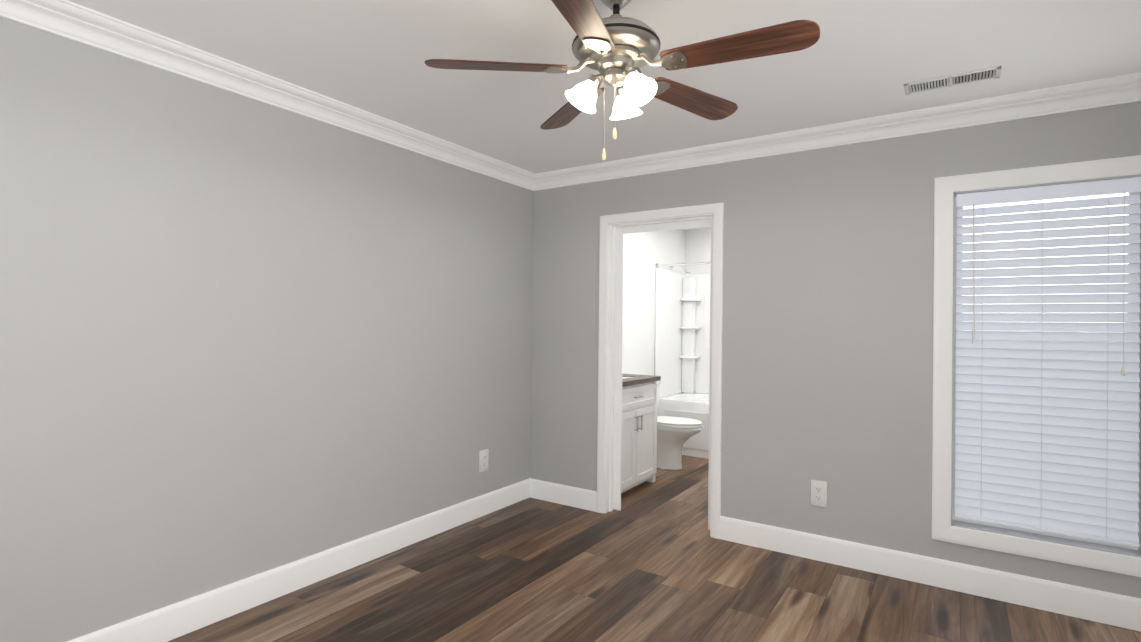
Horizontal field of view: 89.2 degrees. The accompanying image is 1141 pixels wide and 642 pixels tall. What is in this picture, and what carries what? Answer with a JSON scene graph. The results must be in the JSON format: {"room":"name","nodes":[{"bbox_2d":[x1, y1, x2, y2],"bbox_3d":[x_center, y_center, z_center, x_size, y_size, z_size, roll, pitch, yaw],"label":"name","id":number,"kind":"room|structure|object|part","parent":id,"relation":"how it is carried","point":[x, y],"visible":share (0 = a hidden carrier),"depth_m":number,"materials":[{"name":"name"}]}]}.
{"room":"empty bedroom","nodes":[
{"label":"empty bedroom","id":0,"kind":"room"},
{"bbox_2d":[0,17,532,641],"bbox_3d":[-1.421,0.101,2.835,0.105,2.440,4.110,0,0,34],"label":"wall","id":1,"kind":"structure","parent":0,"point":[242,337],"depth_m":2.54,"materials":[{"name":"grey paint"}]},
{"bbox_2d":[0,0,535,190],"bbox_3d":[-1.325,-1.068,2.787,0.094,0.099,3.900,0,0,34],"label":"crown molding","id":2,"kind":"structure","parent":1,"relation":"attached to","point":[70,20],"depth_m":2.54,"materials":[{"name":"white wood"}]},
{"bbox_2d":[67,478,530,641],"bbox_3d":[-1.384,1.251,2.796,0.015,0.140,3.900,0,0,34],"label":"baseboard","id":3,"kind":"structure","parent":1,"relation":"attached to","point":[176,620],"depth_m":2.82,"materials":[{"name":"white wood"}]},
{"bbox_2d":[479,449,488,472],"bbox_3d":[-0.595,0.962,3.985,0.012,0.150,0.091,0,0,34],"label":"outlet","id":4,"kind":"object","parent":1,"relation":"attached to","point":[483,459],"visible":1,"depth_m":3.98,"materials":[{"name":"white plastic"}]},
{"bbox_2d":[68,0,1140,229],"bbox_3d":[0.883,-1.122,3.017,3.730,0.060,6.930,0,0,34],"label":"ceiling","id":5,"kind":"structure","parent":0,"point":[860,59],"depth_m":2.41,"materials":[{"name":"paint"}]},
{"bbox_2d":[425,0,819,160],"bbox_3d":[0.181,-0.812,1.864,1.134,0.588,1.190,0,0,34],"label":"ceiling fan","id":6,"kind":"object","parent":5,"relation":"hanging from","point":[617,50],"visible":1,"depth_m":1.82,"materials":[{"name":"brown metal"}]},
{"bbox_3d":[-0.238,-0.823,1.869,0.457,0.006,0.126,1,13,-3],"label":"blade","id":7,"kind":"part","parent":6,"relation":"part of","materials":[{"name":"brown wood"}]},
{"bbox_3d":[0.000,-0.818,2.250,0.126,0.006,0.457,-13,5,-22],"label":"blade","id":8,"kind":"part","parent":6,"relation":"part of","materials":[{"name":"brown wood"}]},
{"bbox_3d":[0.018,-0.822,1.528,0.126,0.006,0.457,14,4,19],"label":"blade","id":9,"kind":"part","parent":6,"relation":"part of","materials":[{"name":"brown wood"}]},
{"label":"blade","id":10,"kind":"part","parent":6,"relation":"part of","materials":[{"name":"brown wood"}]},
{"bbox_3d":[0.496,-0.816,1.726,0.457,0.006,0.126,0,-13,26],"label":"blade","id":11,"kind":"part","parent":6,"relation":"part of","materials":[{"name":"brown wood"}]},
{"bbox_2d":[904,66,1001,94],"bbox_3d":[1.716,-1.080,2.609,0.360,0.009,0.130,0,0,34],"label":"ceiling vent","id":12,"kind":"object","parent":5,"relation":"in","point":[956,79],"visible":1,"depth_m":2.60,"materials":[{"name":"white plastic"}]},
{"bbox_2d":[622,229,684,394],"bbox_3d":[0.526,0.140,5.702,0.185,2.440,2.820,0,0,34],"label":"wall","id":13,"kind":"structure","parent":0,"point":[645,253],"depth_m":5.85,"materials":[{"name":"paint"}]},
{"bbox_2d":[671,263,689,275],"bbox_3d":[1.214,-0.563,6.341,0.214,0.148,0.084,0,0,34],"label":"shower head","id":14,"kind":"object","parent":13,"relation":"attached to","point":[686,273],"visible":0.83,"depth_m":6.30},
{"bbox_2d":[656,262,710,267],"bbox_3d":[1.549,-0.579,5.676,1.528,0.060,0.060,0,0,34],"label":"rail","id":15,"kind":"object","parent":13,"relation":"attached to","point":[678,264],"visible":0.48,"depth_m":5.94,"materials":[{"name":"silver metal"}]},
{"bbox_2d":[168,455,1140,641],"bbox_3d":[0.855,1.378,3.002,3.730,0.060,6.930,0,0,34],"label":"floor","id":16,"kind":"structure","parent":0,"point":[655,561],"depth_m":2.82,"materials":[{"name":"brown wood"}]},
{"bbox_2d":[621,373,660,492],"bbox_3d":[0.312,0.819,4.695,0.567,1.065,0.824,0,0,34],"label":"bathroom vanity","id":17,"kind":"object","parent":16,"relation":"on","point":[639,432],"visible":0.44,"depth_m":4.60,"materials":[{"name":"white wood"}]},
{"bbox_2d":[656,380,702,469],"bbox_3d":[0.890,0.970,5.432,0.714,0.785,0.470,0,0,34],"label":"toilet","id":18,"kind":"object","parent":16,"relation":"on","point":[674,434],"visible":0.58,"depth_m":5.30,"materials":[{"name":"white ceramic"}]},
{"bbox_2d":[659,393,708,458],"bbox_3d":[1.736,1.100,5.978,1.528,0.550,0.780,0,0,34],"label":"bathtub","id":19,"kind":"object","parent":16,"relation":"on","point":[691,405],"visible":0.29,"depth_m":5.87,"materials":[{"name":"white ceramic"}]},
{"bbox_2d":[655,268,709,397],"bbox_3d":[1.744,0.140,5.977,1.532,1.369,0.794,0,0,34],"label":"shower surround","id":20,"kind":"object","parent":19,"relation":"on","point":[682,333],"visible":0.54,"depth_m":6.56,"materials":[{"name":"white plastic"}]},
{"bbox_2d":[685,228,710,393],"bbox_3d":[2.005,0.161,6.350,1.725,2.440,0.105,0,0,34],"label":"wall","id":21,"kind":"structure","parent":0,"point":[697,245],"depth_m":6.66,"materials":[{"name":"paint"}]},
{"bbox_2d":[530,101,1140,597],"bbox_3d":[1.196,0.135,3.504,3.520,2.440,0.105,0,0,34],"label":"wall","id":22,"kind":"structure","parent":0,"point":[828,325],"depth_m":3.29,"materials":[{"name":"grey paint"}]},
{"bbox_2d":[531,479,596,511],"bbox_3d":[-0.048,1.275,4.241,0.587,0.140,0.015,0,0,34],"label":"baseboard","id":23,"kind":"structure","parent":22,"relation":"attached to","point":[571,496],"depth_m":4.23,"materials":[{"name":"white wood"}]},
{"bbox_2d":[597,203,723,538],"bbox_3d":[0.604,0.305,3.896,0.888,2.090,0.147,0,0,34],"label":"door frame","id":24,"kind":"structure","parent":22,"relation":"attached to","point":[715,377],"depth_m":4.06,"materials":[{"name":"white wood"}]},
{"bbox_2d":[810,480,826,506],"bbox_3d":[1.408,0.979,3.282,0.088,0.144,0.012,0,0,34],"label":"outlet","id":25,"kind":"object","parent":22,"relation":"attached to","point":[818,493],"visible":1,"depth_m":3.28,"materials":[{"name":"white plastic"}]},
{"bbox_2d":[536,72,1140,190],"bbox_3d":[1.163,-1.036,3.422,3.300,0.099,0.094,0,0,34],"label":"crown molding","id":26,"kind":"structure","parent":22,"relation":"attached to","point":[1123,89],"depth_m":3.10,"materials":[{"name":"white wood"}]},
{"bbox_2d":[719,516,1140,631],"bbox_3d":[1.753,1.288,3.048,1.995,0.140,0.015,0,0,34],"label":"baseboard","id":27,"kind":"structure","parent":22,"relation":"attached to","point":[1118,610],"depth_m":2.93,"materials":[{"name":"white wood"}]},
{"bbox_2d":[932,155,1140,576],"bbox_3d":[2.268,0.195,2.787,0.881,1.861,0.134,0,0,34],"label":"window","id":28,"kind":"structure","parent":22,"relation":"in","point":[946,527],"depth_m":2.89,"materials":[{"name":"white wood"}]},
{"bbox_2d":[955,177,1140,546],"bbox_3d":[2.258,0.180,2.772,0.689,1.648,0.081,0,0,34],"label":"window blind","id":29,"kind":"object","parent":28,"relation":"attached to","point":[1047,430],"visible":0.94,"depth_m":2.76,"materials":[{"name":"white plastic"}]}
]}

